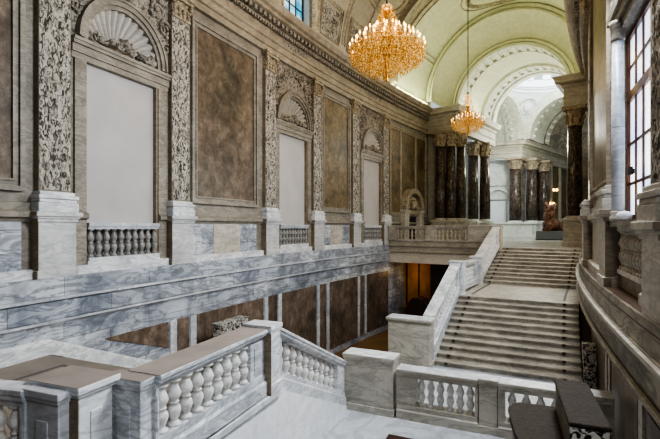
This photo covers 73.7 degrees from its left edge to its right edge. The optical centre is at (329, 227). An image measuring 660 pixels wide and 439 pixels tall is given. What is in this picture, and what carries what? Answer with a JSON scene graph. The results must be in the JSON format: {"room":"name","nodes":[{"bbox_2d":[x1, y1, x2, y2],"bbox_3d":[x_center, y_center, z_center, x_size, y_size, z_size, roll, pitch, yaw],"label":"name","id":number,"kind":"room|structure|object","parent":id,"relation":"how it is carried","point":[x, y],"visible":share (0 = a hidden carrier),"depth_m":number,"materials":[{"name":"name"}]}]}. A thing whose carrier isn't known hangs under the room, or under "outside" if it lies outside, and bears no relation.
{"room":"historic interior","nodes":[
{"label":"historic interior","id":0,"kind":"room"},
{"bbox_2d":[0,355,211,437],"bbox_3d":[-4.530,2.838,5.921,5.608,0.304,5.479,0,0,19],"label":"platform","id":1,"kind":"object","parent":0,"point":[25,370],"visible":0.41,"depth_m":8.44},
{"bbox_2d":[0,379,31,438],"bbox_3d":[-4.239,2.167,4.736,2.465,1.086,0.245,0,0,12],"label":"balustrade","id":2,"kind":"object","parent":1,"relation":"on","point":[12,396],"visible":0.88,"depth_m":4.44,"materials":[{"name":"white stone"}]},
{"bbox_2d":[22,385,71,438],"bbox_3d":[-2.818,2.152,4.397,0.500,1.076,0.182,0,0,21],"label":"pier","id":3,"kind":"object","parent":1,"relation":"on","point":[47,407],"visible":0.88,"depth_m":4.33,"materials":[{"name":"white stone"}]},
{"bbox_2d":[25,365,119,438],"bbox_3d":[-2.718,2.135,4.677,0.768,1.110,0.551,0,0,19],"label":"pier","id":4,"kind":"object","parent":1,"relation":"on","point":[90,405],"visible":0.67,"depth_m":4.54,"materials":[{"name":"white stone"}]},
{"bbox_2d":[112,369,154,438],"bbox_3d":[-2.219,2.165,4.878,0.540,1.050,0.248,0,0,21],"label":"pier","id":5,"kind":"object","parent":1,"relation":"on","point":[132,394],"visible":0.77,"depth_m":4.77,"materials":[{"name":"stone"}]},
{"bbox_2d":[128,327,268,438],"bbox_3d":[-1.644,2.170,6.029,0.490,1.080,2.372,0,0,22],"label":"balustrade","id":6,"kind":"object","parent":1,"relation":"on","point":[211,407],"visible":0.99,"depth_m":5.77,"materials":[{"name":"stone"}]},
{"bbox_2d":[242,319,282,395],"bbox_3d":[-1.119,2.137,7.289,0.560,1.106,0.384,0,0,22],"label":"pier","id":7,"kind":"object","parent":1,"relation":"on","point":[272,340],"visible":0.58,"depth_m":7.13,"materials":[{"name":"white stone"}]},
{"bbox_2d":[0,0,427,374],"bbox_3d":[-1.097,-0.360,19.035,1.944,13.300,32.695,0,0,28],"label":"wall","id":8,"kind":"structure","parent":0,"point":[85,310],"depth_m":12.24,"materials":[{"name":"grey stone"}]},
{"bbox_2d":[0,222,20,271],"bbox_3d":[-7.100,0.390,7.260,0.058,1.000,3.910,0,0,21],"label":"panel","id":9,"kind":"object","parent":8,"relation":"attached to","point":[10,232],"visible":1,"depth_m":8.88,"materials":[{"name":"grey stone"}]},
{"bbox_2d":[0,0,25,190],"bbox_3d":[-7.072,-3.670,7.249,0.139,5.860,4.010,0,0,21],"label":"marble panel","id":10,"kind":"object","parent":8,"relation":"attached to","point":[12,12],"visible":1,"depth_m":8.89,"materials":[{"name":"brown stone"}]},
{"bbox_2d":[30,0,82,279],"bbox_3d":[-6.003,-2.912,9.620,0.376,7.996,1.064,0,0,23],"label":"pilaster","id":11,"kind":"object","parent":8,"relation":"attached to","point":[55,209],"visible":0.98,"depth_m":9.52,"materials":[{"name":"stone"}]},
{"bbox_2d":[0,339,211,374],"bbox_3d":[-5.018,4.305,11.162,0.372,3.870,14.987,0,0,24],"label":"baseboard","id":12,"kind":"structure","parent":8,"relation":"attached to","point":[30,351],"depth_m":9.54,"materials":[{"name":"white stone"}]},
{"bbox_2d":[71,0,170,265],"bbox_3d":[-5.434,-2.995,11.516,0.570,7.770,3.186,0,0,25],"label":"niche","id":13,"kind":"object","parent":8,"relation":"attached to","point":[121,79],"visible":1,"depth_m":11.46,"materials":[{"name":"paint"}]},
{"bbox_2d":[105,322,168,347],"bbox_3d":[-5.022,3.065,11.584,0.025,0.750,2.070,0,0,24],"label":"panel","id":14,"kind":"object","parent":8,"relation":"attached to","point":[157,335],"visible":1,"depth_m":11.89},
{"bbox_2d":[167,0,197,264],"bbox_3d":[-4.453,-2.910,13.150,0.371,8.000,1.071,0,0,25],"label":"pilaster","id":15,"kind":"object","parent":8,"relation":"attached to","point":[181,216],"visible":0.96,"depth_m":13.03,"materials":[{"name":"stone"}]},
{"bbox_2d":[177,316,188,350],"bbox_3d":[-4.353,3.540,13.070,0.020,1.700,0.470,0,0,25],"label":"panel","id":16,"kind":"object","parent":8,"relation":"attached to","point":[182,323],"visible":0.64,"depth_m":13.02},
{"bbox_2d":[0,201,429,282],"bbox_3d":[-0.910,0.280,18.971,1.470,1.620,32.658,0,0,29],"label":"trim","id":17,"kind":"structure","parent":8,"relation":"attached to","point":[10,211],"depth_m":14.26,"materials":[{"name":"grey stone"}]},
{"bbox_2d":[76,223,167,272],"bbox_3d":[-5.351,0.490,11.472,0.226,1.200,2.848,0,0,24],"label":"balustrade","id":18,"kind":"object","parent":17,"relation":"on","point":[113,261],"visible":0.98,"depth_m":11.31,"materials":[{"name":"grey stone"}]},
{"bbox_2d":[279,225,312,253],"bbox_3d":[-1.582,0.490,19.166,0.227,1.200,2.848,0,0,28],"label":"balustrade","id":19,"kind":"object","parent":17,"relation":"on","point":[296,245],"visible":0.97,"depth_m":19.02,"materials":[{"name":"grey stone"}]},
{"bbox_2d":[362,225,382,245],"bbox_3d":[2.510,0.490,26.060,0.228,1.200,2.848,0,0,33],"label":"balustrade","id":20,"kind":"object","parent":17,"relation":"on","point":[372,233],"visible":1,"depth_m":25.93,"materials":[{"name":"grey stone"}]},
{"bbox_2d":[190,15,258,207],"bbox_3d":[-3.561,-3.670,15.281,0.135,5.860,3.509,0,0,26],"label":"marble panel","id":21,"kind":"object","parent":8,"relation":"attached to","point":[224,73],"visible":0.99,"depth_m":15.06,"materials":[{"name":"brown stone"}]},
{"bbox_2d":[193,224,255,255],"bbox_3d":[-3.586,0.390,15.294,0.057,1.000,3.409,0,0,26],"label":"panel","id":22,"kind":"object","parent":8,"relation":"attached to","point":[207,238],"visible":0.86,"depth_m":15.09,"materials":[{"name":"grey stone"}]},
{"bbox_2d":[197,298,262,367],"bbox_3d":[-3.334,4.340,15.198,0.035,3.300,3.550,0,0,26],"label":"panel","id":23,"kind":"object","parent":8,"relation":"attached to","point":[253,309],"visible":0.37,"depth_m":14.77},
{"bbox_2d":[261,48,281,254],"bbox_3d":[-2.338,-2.910,17.465,0.371,8.000,1.071,0,0,27],"label":"pilaster","id":24,"kind":"object","parent":8,"relation":"attached to","point":[270,213],"visible":0.99,"depth_m":17.30,"materials":[{"name":"stone"}]},
{"bbox_2d":[268,294,277,321],"bbox_3d":[-2.249,4.340,17.366,0.020,3.300,0.600,0,0,27],"label":"panel","id":25,"kind":"object","parent":8,"relation":"attached to","point":[272,300],"visible":0.36,"depth_m":17.38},
{"bbox_2d":[276,61,313,248],"bbox_3d":[-1.660,-2.995,19.226,0.561,7.770,3.252,0,0,29],"label":"niche","id":26,"kind":"object","parent":8,"relation":"attached to","point":[294,126],"visible":0.85,"depth_m":19.28,"materials":[{"name":"grey stone"}]},
{"bbox_2d":[282,285,315,370],"bbox_3d":[-1.295,4.340,19.152,0.028,3.300,2.750,0,0,29],"label":"panel","id":27,"kind":"object","parent":8,"relation":"attached to","point":[298,306],"visible":0.53,"depth_m":19.23,"materials":[{"name":"stone"}]},
{"bbox_2d":[193,0,432,134],"bbox_3d":[-0.632,-7.740,18.826,2.107,1.700,32.669,0,0,29],"label":"trim","id":28,"kind":"structure","parent":8,"relation":"attached to","point":[263,24],"depth_m":19.63,"materials":[{"name":"stone"}]},
{"bbox_2d":[310,77,326,250],"bbox_3d":[-0.573,-2.912,20.722,0.373,7.996,1.067,0,0,30],"label":"pilaster","id":29,"kind":"object","parent":8,"relation":"attached to","point":[317,215],"visible":1,"depth_m":20.59,"materials":[{"name":"stone"}]},
{"bbox_2d":[320,283,325,349],"bbox_3d":[-0.327,4.340,20.902,0.020,3.300,0.550,0,0,30],"label":"panel","id":30,"kind":"object","parent":8,"relation":"attached to","point":[322,286],"visible":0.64,"depth_m":20.91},
{"bbox_2d":[322,90,350,212],"bbox_3d":[0.332,-3.670,22.487,0.113,5.841,2.958,0,0,31],"label":"marble panel","id":31,"kind":"object","parent":8,"relation":"attached to","point":[336,113],"visible":0.85,"depth_m":22.48,"materials":[{"name":"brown stone"}]},
{"bbox_2d":[324,225,348,244],"bbox_3d":[0.305,0.390,22.503,0.047,1.000,2.858,0,0,31],"label":"panel","id":32,"kind":"object","parent":8,"relation":"attached to","point":[333,234],"visible":0.82,"depth_m":22.50,"materials":[{"name":"grey stone"}]},
{"bbox_2d":[330,277,357,349],"bbox_3d":[0.736,4.340,22.713,0.029,3.300,2.950,0,0,31],"label":"panel","id":33,"kind":"object","parent":8,"relation":"attached to","point":[343,293],"visible":1,"depth_m":22.63,"materials":[{"name":"stone"}]},
{"bbox_2d":[350,99,363,246],"bbox_3d":[1.440,-2.910,24.124,0.371,8.000,1.071,0,0,32],"label":"pilaster","id":34,"kind":"object","parent":8,"relation":"attached to","point":[356,217],"visible":1,"depth_m":23.96,"materials":[{"name":"stone"}]},
{"bbox_2d":[360,275,363,335],"bbox_3d":[1.785,4.340,24.445,0.020,3.300,0.500,0,0,32],"label":"panel","id":35,"kind":"object","parent":8,"relation":"attached to","point":[361,277],"visible":1,"depth_m":24.41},
{"bbox_2d":[359,106,384,242],"bbox_3d":[2.425,-2.995,26.116,0.547,7.770,3.243,0,0,33],"label":"niche","id":36,"kind":"object","parent":8,"relation":"attached to","point":[371,142],"visible":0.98,"depth_m":26.09,"materials":[{"name":"grey stone"}]},
{"bbox_2d":[367,271,387,332],"bbox_3d":[2.837,4.340,26.087,0.028,3.300,2.800,0,0,33],"label":"panel","id":37,"kind":"object","parent":8,"relation":"attached to","point":[377,283],"visible":0.93,"depth_m":26.04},
{"bbox_2d":[381,114,392,244],"bbox_3d":[3.498,-2.910,27.323,0.371,8.000,1.071,0,0,34],"label":"pilaster","id":38,"kind":"object","parent":8,"relation":"attached to","point":[386,218],"visible":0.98,"depth_m":27.19,"materials":[{"name":"stone"}]},
{"bbox_2d":[389,123,426,216],"bbox_3d":[5.441,-3.670,30.277,0.146,5.840,5.765,0,0,36],"label":"marble panel","id":39,"kind":"object","parent":8,"relation":"attached to","point":[407,149],"visible":0.84,"depth_m":29.77,"materials":[{"name":"stone"}]},
{"bbox_2d":[400,188,424,238],"bbox_3d":[5.705,-0.785,30.333,0.497,3.750,3.118,0,0,36],"label":"arched doorway","id":40,"kind":"structure","parent":8,"relation":"in","point":[417,203],"depth_m":30.25,"materials":[{"name":"stone"}]},
{"bbox_2d":[427,104,501,145],"bbox_3d":[10.620,-7.750,34.703,2.868,1.680,8.779,0,0,40],"label":"trim","id":41,"kind":"structure","parent":8,"relation":"attached to","point":[440,118],"depth_m":32.21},
{"bbox_2d":[207,389,346,438],"bbox_3d":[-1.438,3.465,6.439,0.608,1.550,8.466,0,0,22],"label":"floor","id":42,"kind":"structure","parent":0,"point":[284,414],"depth_m":7.58,"materials":[{"name":"white stone"}]},
{"bbox_2d":[301,329,387,381],"bbox_3d":[2.219,6.390,18.258,8.251,0.200,34.539,0,0,29],"label":"floor","id":43,"kind":"structure","parent":0,"point":[379,341],"depth_m":23.60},
{"bbox_2d":[65,357,213,381],"bbox_3d":[-1.843,4.750,12.164,5.337,3.810,8.697,0,0,25],"label":"stair","id":44,"kind":"structure","parent":43,"relation":"on","point":[65,357],"depth_m":9.53,"materials":[{"name":"stone"}]},
{"bbox_2d":[280,327,346,405],"bbox_3d":[-0.420,2.913,8.880,0.408,2.533,3.149,0,0,23],"label":"balustrade","id":45,"kind":"object","parent":44,"relation":"on","point":[322,366],"visible":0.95,"depth_m":8.66,"materials":[{"name":"white stone"}]},
{"bbox_2d":[212,315,248,376],"bbox_3d":[-3.065,4.582,13.660,0.410,3.416,1.350,0,0,25],"label":"pier","id":46,"kind":"object","parent":43,"relation":"on","point":[227,325],"visible":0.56,"depth_m":13.31,"materials":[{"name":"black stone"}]},
{"bbox_2d":[404,263,430,314],"bbox_3d":[5.709,4.165,28.709,2.250,4.250,0.200,0,0,35],"label":"screen","id":47,"kind":"object","parent":43,"relation":"on","point":[417,276],"visible":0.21,"depth_m":28.70,"materials":[{"name":"brown wood"}]},
{"bbox_2d":[406,296,429,315],"bbox_3d":[5.609,5.320,27.558,1.480,1.940,0.824,0,0,35],"label":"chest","id":48,"kind":"object","parent":43,"relation":"on","point":[416,306],"visible":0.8,"depth_m":27.31,"materials":[{"name":"brown wood"}]},
{"bbox_2d":[434,247,591,381],"bbox_3d":[7.910,3.690,17.761,4.897,5.200,12.154,0,0,31],"label":"staircase","id":49,"kind":"structure","parent":43,"relation":"on","point":[526,319],"depth_m":14.69,"materials":[{"name":"stone"}]},
{"bbox_2d":[423,263,459,351],"bbox_3d":[3.954,2.618,15.310,0.388,2.443,3.750,0,0,28],"label":"balustrade","id":50,"kind":"object","parent":49,"relation":"on","point":[441,305],"visible":0.86,"depth_m":15.08,"materials":[{"name":"white stone"}]},
{"bbox_2d":[448,260,466,297],"bbox_3d":[5.008,2.032,17.272,0.580,1.416,0.705,0,0,29],"label":"pier","id":51,"kind":"object","parent":49,"relation":"on","point":[462,263],"visible":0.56,"depth_m":16.96,"materials":[{"name":"white stone"}]},
{"bbox_2d":[465,259,478,289],"bbox_3d":[5.879,1.977,18.771,0.388,1.066,2.766,0,0,30],"label":"balustrade","id":52,"kind":"object","parent":49,"relation":"on","point":[471,267],"visible":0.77,"depth_m":18.97,"materials":[{"name":"white stone"}]},
{"bbox_2d":[469,255,484,286],"bbox_3d":[6.737,2.032,20.224,0.580,1.416,0.611,0,0,31],"label":"pier","id":53,"kind":"object","parent":49,"relation":"on","point":[480,263],"visible":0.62,"depth_m":19.93,"materials":[{"name":"white stone"}]},
{"bbox_2d":[475,227,499,277],"bbox_3d":[7.909,1.228,22.062,0.388,2.523,3.844,0,0,33],"label":"balustrade","id":54,"kind":"object","parent":49,"relation":"on","point":[490,245],"visible":0.82,"depth_m":22.09,"materials":[{"name":"white stone"}]},
{"bbox_2d":[491,226,503,249],"bbox_3d":[9.082,0.577,23.882,0.580,1.326,0.545,0,0,34],"label":"pier","id":55,"kind":"object","parent":49,"relation":"on","point":[501,227],"visible":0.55,"depth_m":23.61,"materials":[{"name":"stone"}]},
{"bbox_2d":[301,0,564,106],"bbox_3d":[2.993,-11.568,14.114,16.675,6.157,35.881,0,0,36],"label":"ceiling","id":56,"kind":"structure","parent":0,"point":[442,19],"depth_m":27.87,"materials":[{"name":"paint"}]},
{"bbox_2d":[276,0,320,33],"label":"window","id":57,"kind":"structure","parent":56,"relation":"attached to","point":[299,8],"depth_m":19.85,"materials":[{"name":"blue glass"}]},
{"bbox_2d":[349,0,425,82],"bbox_3d":[1.753,-9.439,13.579,2.352,9.942,2.344,0,0,-12],"label":"chandelier","id":58,"kind":"object","parent":56,"relation":"hanging from","point":[382,51],"visible":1,"depth_m":13.24,"materials":[{"name":"metal"}]},
{"bbox_2d":[383,0,434,85],"bbox_3d":[8.079,-11.585,24.432,10.880,6.030,1.282,0,0,34],"label":"trim","id":59,"kind":"structure","parent":56,"relation":"attached to","point":[416,8],"depth_m":26.46,"materials":[{"name":"paint"}]},
{"bbox_2d":[451,95,484,135],"bbox_3d":[7.288,-9.599,23.238,1.719,9.622,1.696,0,0,9],"label":"chandelier","id":60,"kind":"object","parent":56,"relation":"hanging from","point":[469,119],"visible":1,"depth_m":23.12,"materials":[{"name":"metal"}]},
{"bbox_2d":[426,2,579,106],"bbox_3d":[11.900,-12.060,29.740,12.400,6.600,2.061,0,0,37],"label":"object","id":61,"kind":"structure","parent":56,"relation":"attached to","point":[529,22],"depth_m":30.16,"materials":[{"name":"paint"}]},
{"bbox_2d":[388,240,482,264],"bbox_3d":[6.939,1.490,26.924,6.511,1.360,3.159,0,0,35],"label":"balcony","id":62,"kind":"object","parent":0,"point":[423,252],"depth_m":25.89,"materials":[{"name":"stone"}]},
{"bbox_2d":[388,225,398,239],"bbox_3d":[3.915,0.352,27.229,0.590,0.916,0.360,0,0,34],"label":"pier","id":63,"kind":"object","parent":62,"relation":"on","point":[392,229],"visible":0.86,"depth_m":27.08,"materials":[{"name":"stone"}]},
{"bbox_2d":[396,226,426,240],"bbox_3d":[4.953,0.372,26.532,1.930,0.916,0.306,0,0,34],"label":"balustrade","id":64,"kind":"object","parent":62,"relation":"on","point":[399,228],"visible":0.98,"depth_m":26.47,"materials":[{"name":"stone"}]},
{"bbox_2d":[426,225,435,240],"bbox_3d":[5.949,0.352,25.863,0.490,0.916,0.351,0,0,34],"label":"pier","id":65,"kind":"object","parent":62,"relation":"on","point":[430,228],"visible":0.83,"depth_m":25.72,"materials":[{"name":"stone"}]},
{"bbox_2d":[434,226,467,241],"bbox_3d":[6.945,0.372,25.194,1.930,0.916,0.306,0,0,34],"label":"balustrade","id":66,"kind":"object","parent":62,"relation":"on","point":[437,232],"visible":0.99,"depth_m":25.13,"materials":[{"name":"stone"}]},
{"bbox_2d":[467,225,492,241],"bbox_3d":[8.273,0.352,24.302,1.290,0.916,0.343,0,0,34],"label":"pier","id":67,"kind":"object","parent":62,"relation":"on","point":[476,233],"visible":0.72,"depth_m":24.20,"materials":[{"name":"stone"}]},
{"bbox_2d":[319,365,554,438],"bbox_3d":[1.522,4.390,5.790,5.906,0.300,15.911,0,0,22],"label":"floor","id":68,"kind":"structure","parent":0,"point":[351,424],"depth_m":9.36,"materials":[{"name":"stone"}]},
{"bbox_2d":[342,347,399,417],"bbox_3d":[0.966,3.590,10.274,1.240,1.300,0.559,0,0,25],"label":"pier","id":69,"kind":"object","parent":68,"relation":"on","point":[370,376],"visible":0.83,"depth_m":10.03,"materials":[{"name":"stone"}]},
{"bbox_2d":[386,313,435,367],"bbox_3d":[2.498,3.510,13.603,1.420,1.460,0.636,0,0,27],"label":"pier","id":70,"kind":"object","parent":68,"relation":"on","point":[411,336],"visible":0.84,"depth_m":13.34,"materials":[{"name":"stone"}]},
{"bbox_2d":[396,364,478,432],"bbox_3d":[2.332,3.700,9.584,1.720,1.120,0.428,0,0,25],"label":"balustrade","id":71,"kind":"object","parent":68,"relation":"on","point":[411,406],"visible":0.98,"depth_m":9.48,"materials":[{"name":"stone"}]},
{"bbox_2d":[477,373,499,436],"bbox_3d":[3.296,3.680,9.143,0.420,1.120,0.367,0,0,25],"label":"pier","id":72,"kind":"object","parent":68,"relation":"on","point":[488,384],"visible":0.86,"depth_m":9.00,"materials":[{"name":"stone"}]},
{"bbox_2d":[509,402,563,438],"bbox_3d":[1.849,3.065,3.827,0.466,2.350,1.900,0,0,19],"label":"stone ledge","id":73,"kind":"object","parent":68,"relation":"on","point":[527,420],"visible":1,"depth_m":4.28,"materials":[{"name":"stone"}]},
{"bbox_2d":[498,377,614,438],"bbox_3d":[4.388,3.700,8.645,2.000,1.120,0.428,0,0,25],"label":"balustrade","id":74,"kind":"object","parent":68,"relation":"on","point":[605,399],"visible":0.31,"depth_m":8.75,"materials":[{"name":"stone"}]},
{"bbox_2d":[554,379,611,438],"bbox_3d":[2.291,2.915,4.046,0.312,2.650,1.126,0,0,21],"label":"stone parapet","id":75,"kind":"object","parent":68,"relation":"on","point":[579,413],"visible":1,"depth_m":3.84,"materials":[{"name":"black stone"}]},
{"bbox_2d":[582,341,596,388],"bbox_3d":[6.492,3.640,10.962,0.310,1.200,1.528,0,0,27],"label":"mottled newel","id":76,"kind":"object","parent":68,"relation":"on","point":[589,356],"visible":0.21,"depth_m":11.18,"materials":[{"name":"black stone"}]},
{"bbox_2d":[428,135,445,224],"bbox_3d":[8.260,-2.910,33.191,1.800,8.000,1.509,0,0,38],"label":"wall","id":77,"kind":"structure","parent":0,"point":[431,147],"depth_m":32.78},
{"bbox_2d":[431,264,470,298],"bbox_3d":[8.230,4.140,26.642,4.151,4.300,0.882,0,0,35],"label":"wall","id":78,"kind":"structure","parent":0,"point":[438,271],"depth_m":27.25,"materials":[{"name":"brown stone"}]},
{"bbox_2d":[455,147,479,218],"bbox_3d":[10.306,-4.110,36.068,2.200,10.400,5.653,0,0,41],"label":"wall pier","id":79,"kind":"object","parent":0,"point":[455,147],"visible":0.06,"depth_m":36.73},
{"bbox_2d":[490,160,533,237],"bbox_3d":[17.203,-2.960,45.369,6.600,8.100,3.025,0,0,19],"label":"wall","id":80,"kind":"structure","parent":0,"point":[499,169],"depth_m":45.57,"materials":[{"name":"white stone"}]},
{"bbox_2d":[468,53,565,114],"bbox_3d":[14.444,-10.660,32.872,7.611,3.800,3.350,0,0,40],"label":"ceiling","id":81,"kind":"structure","parent":0,"point":[492,76],"depth_m":34.01,"materials":[{"name":"paint"}]},
{"bbox_2d":[455,41,571,106],"bbox_3d":[12.965,-10.646,31.080,7.902,4.128,1.757,0,0,39],"label":"trim","id":82,"kind":"structure","parent":81,"relation":"attached to","point":[492,59],"depth_m":31.90,"materials":[{"name":"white paint"}]},
{"bbox_2d":[482,63,587,119],"bbox_3d":[15.895,-10.598,34.565,7.702,4.023,1.558,0,0,41],"label":"trim","id":83,"kind":"structure","parent":81,"relation":"attached to","point":[506,81],"depth_m":35.55,"materials":[{"name":"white paint"}]},
{"bbox_2d":[491,71,563,139],"bbox_3d":[19.540,-14.260,38.563,12.041,10.900,11.658,0,0,19],"label":"ceiling","id":84,"kind":"structure","parent":0,"point":[527,98],"depth_m":42.56,"materials":[{"name":"white paint"}]},
{"bbox_2d":[495,99,516,141],"bbox_3d":[14.755,-10.691,43.200,4.462,3.763,7.832,0,0,45],"label":"trim","id":85,"kind":"structure","parent":84,"relation":"attached to","point":[505,117],"depth_m":44.46,"materials":[{"name":"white paint"}]},
{"bbox_2d":[532,99,563,144],"bbox_3d":[24.206,-10.691,42.908,4.327,3.763,7.643,0,0,-42],"label":"trim","id":86,"kind":"structure","parent":84,"relation":"attached to","point":[540,128],"depth_m":45.21,"materials":[{"name":"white paint"}]},
{"bbox_2d":[497,238,581,251],"bbox_3d":[20.492,1.240,41.891,47.475,0.300,23.080,0,0,-44],"label":"floor","id":87,"kind":"structure","parent":0,"point":[507,242],"depth_m":29.42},
{"bbox_2d":[431,130,446,239],"bbox_3d":[7.985,-2.910,31.869,1.044,8.000,1.044,0,0,38],"label":"marble column","id":88,"kind":"structure","parent":87,"relation":"on","point":[439,139],"depth_m":31.56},
{"bbox_2d":[445,129,457,239],"bbox_3d":[8.718,-2.910,31.728,1.044,8.000,1.044,0,0,38],"label":"marble column","id":89,"kind":"structure","parent":87,"relation":"on","point":[451,135],"depth_m":31.41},
{"bbox_2d":[456,130,470,239],"bbox_3d":[9.490,-2.910,31.889,1.044,8.000,1.044,0,0,38],"label":"marble column","id":90,"kind":"structure","parent":87,"relation":"on","point":[462,140],"depth_m":31.58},
{"bbox_2d":[466,141,481,224],"bbox_3d":[11.700,-2.910,35.999,1.218,8.000,1.218,0,0,38],"label":"marble column","id":91,"kind":"structure","parent":87,"relation":"on","point":[472,149],"depth_m":35.64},
{"bbox_2d":[479,142,494,224],"bbox_3d":[12.811,-2.910,36.416,1.218,8.000,1.218,0,0,38],"label":"marble column","id":92,"kind":"structure","parent":87,"relation":"on","point":[485,148],"depth_m":36.06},
{"bbox_2d":[505,157,525,237],"bbox_3d":[18.626,-2.910,44.269,1.595,8.000,1.595,0,0,42],"label":"marble column","id":93,"kind":"structure","parent":87,"relation":"on","point":[515,163],"depth_m":43.80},
{"bbox_2d":[522,158,541,237],"bbox_3d":[20.462,-2.910,44.705,1.595,8.000,1.595,0,0,42],"label":"marble column","id":94,"kind":"structure","parent":87,"relation":"on","point":[531,164],"depth_m":44.25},
{"bbox_2d":[537,160,553,230],"bbox_3d":[22.428,-2.910,46.153,1.595,8.000,1.595,0,0,42],"label":"marble column","id":95,"kind":"structure","parent":87,"relation":"on","point":[544,166],"depth_m":45.73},
{"bbox_2d":[535,231,562,239],"bbox_3d":[18.871,0.710,37.643,2.060,0.760,1.360,0,0,42],"label":"plinth","id":96,"kind":"object","parent":87,"relation":"on","point":[540,235],"visible":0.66,"depth_m":37.09,"materials":[{"name":"grey stone"}]},
{"bbox_2d":[542,202,562,230],"bbox_3d":[19.104,-0.867,37.587,1.818,2.620,1.078,0,0,5],"label":"sculpture","id":97,"kind":"object","parent":87,"relation":"on","point":[551,223],"visible":0.94,"depth_m":37.41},
{"bbox_2d":[561,104,587,246],"bbox_3d":[14.157,-2.910,25.422,1.218,8.000,1.218,0,0,38],"label":"marble column","id":98,"kind":"structure","parent":87,"relation":"on","point":[575,115],"depth_m":25.07,"materials":[{"name":"stone"}]},
{"bbox_2d":[537,165,566,224],"bbox_3d":[27.535,-2.960,52.658,1.540,8.100,17.760,0,0,45],"label":"wall","id":99,"kind":"structure","parent":0,"point":[557,176],"depth_m":50.86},
{"bbox_2d":[490,139,566,169],"bbox_3d":[23.389,-7.750,47.989,18.445,1.680,4.632,0,0,-30],"label":"trim","id":100,"kind":"structure","parent":99,"relation":"attached to","point":[525,148],"depth_m":44.52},
{"bbox_2d":[517,110,587,221],"bbox_3d":[32.455,-8.910,52.321,0.431,20.000,22.000,0,0,-35],"label":"wall","id":101,"kind":"structure","parent":0,"point":[558,137],"depth_m":56.18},
{"bbox_2d":[576,0,659,438],"bbox_3d":[8.583,-0.360,13.150,2.153,13.300,34.309,0,0,28],"label":"wall","id":102,"kind":"structure","parent":0,"point":[629,339],"depth_m":6.53,"materials":[{"name":"stone"}]},
{"bbox_2d":[551,72,587,106],"bbox_3d":[15.073,-7.750,26.222,2.562,1.680,4.706,0,0,37],"label":"trim","id":103,"kind":"structure","parent":102,"relation":"attached to","point":[574,86],"depth_m":24.83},
{"bbox_2d":[564,0,588,81],"bbox_3d":[8.367,-7.740,13.314,2.422,1.700,34.536,0,0,28],"label":"trim","id":104,"kind":"structure","parent":102,"relation":"attached to","point":[577,26],"depth_m":17.54,"materials":[{"name":"stone"}]},
{"bbox_2d":[578,0,592,265],"bbox_3d":[7.418,-2.910,12.751,0.370,8.000,0.959,0,0,28],"label":"pilaster","id":105,"kind":"object","parent":102,"relation":"attached to","point":[586,206],"visible":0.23,"depth_m":12.41,"materials":[{"name":"stone"}]},
{"bbox_2d":[593,223,598,264],"bbox_3d":[6.418,0.390,10.452,0.070,1.000,3.669,0,0,26],"label":"panel","id":106,"kind":"object","parent":102,"relation":"attached to","point":[595,225],"visible":0.36,"depth_m":10.87,"materials":[{"name":"stone"}]},
{"bbox_2d":[589,0,610,199],"bbox_3d":[6.393,-3.670,10.464,0.129,5.840,3.761,0,0,26],"label":"marble panel","id":107,"kind":"object","parent":102,"relation":"attached to","point":[599,10],"visible":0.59,"depth_m":10.34,"materials":[{"name":"stone"}]},
{"bbox_2d":[597,339,604,389],"bbox_3d":[6.484,3.415,10.519,0.025,1.550,1.968,0,0,26],"label":"panel","id":108,"kind":"object","parent":102,"relation":"attached to","point":[600,351],"visible":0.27,"depth_m":10.54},
{"bbox_2d":[593,0,619,286],"bbox_3d":[5.268,-2.910,8.367,0.370,8.000,0.959,0,0,25],"label":"pilaster","id":109,"kind":"object","parent":102,"relation":"attached to","point":[609,237],"visible":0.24,"depth_m":8.03,"materials":[{"name":"stone"}]},
{"bbox_2d":[587,204,641,306],"bbox_3d":[7.105,0.280,10.710,1.286,1.620,28.559,0,0,26],"label":"trim","id":110,"kind":"structure","parent":102,"relation":"attached to","point":[616,281],"depth_m":10.16,"materials":[{"name":"stone"}]},
{"bbox_2d":[611,361,637,438],"bbox_3d":[5.228,3.415,7.848,0.026,1.550,2.326,0,0,24],"label":"panel","id":111,"kind":"object","parent":102,"relation":"attached to","point":[626,401],"visible":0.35,"depth_m":7.75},
{"bbox_2d":[607,0,646,226],"bbox_3d":[4.873,-1.910,6.930,0.528,3.800,2.689,0,0,24],"label":"trim","id":112,"kind":"structure","parent":102,"relation":"attached to","point":[629,11],"depth_m":7.19,"materials":[{"name":"stone"}]},
{"bbox_2d":[608,18,625,220],"bbox_3d":[4.959,-1.820,7.577,0.275,3.420,0.275,0,0,19],"label":"window column","id":113,"kind":"structure","parent":112,"relation":"on","point":[617,31],"depth_m":7.50,"materials":[{"name":"stone"}]},
{"bbox_2d":[616,211,632,220],"bbox_3d":[4.941,-0.180,7.389,0.236,0.200,0.181,0,0,1],"label":"column base","id":114,"kind":"object","parent":112,"relation":"on","point":[622,215],"visible":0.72,"depth_m":7.33,"materials":[{"name":"stone"}]},
{"bbox_2d":[617,227,641,284],"bbox_3d":[4.837,0.400,6.846,0.320,0.820,1.884,0,0,24],"label":"balustrade","id":115,"kind":"object","parent":102,"relation":"in","point":[630,256],"depth_m":6.89,"materials":[{"name":"stone"}]},
{"bbox_2d":[627,0,649,219],"bbox_3d":[4.931,-1.760,6.938,0.184,3.300,2.118,0,0,24],"label":"window","id":116,"kind":"structure","parent":102,"relation":"in","point":[638,39],"depth_m":7.22,"materials":[{"name":"white glass"}]},
{"bbox_2d":[631,0,659,324],"bbox_3d":[3.890,-2.650,5.204,0.370,8.000,0.959,0,0,22],"label":"pilaster","id":117,"kind":"object","parent":102,"relation":"attached to","point":[647,226],"visible":0.99,"depth_m":5.24,"materials":[{"name":"stone"}]},
{"bbox_2d":[646,412,659,438],"bbox_3d":[3.808,3.415,4.517,0.039,1.550,3.846,0,0,22],"label":"panel","id":118,"kind":"object","parent":102,"relation":"attached to","point":[652,429],"visible":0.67,"depth_m":6.06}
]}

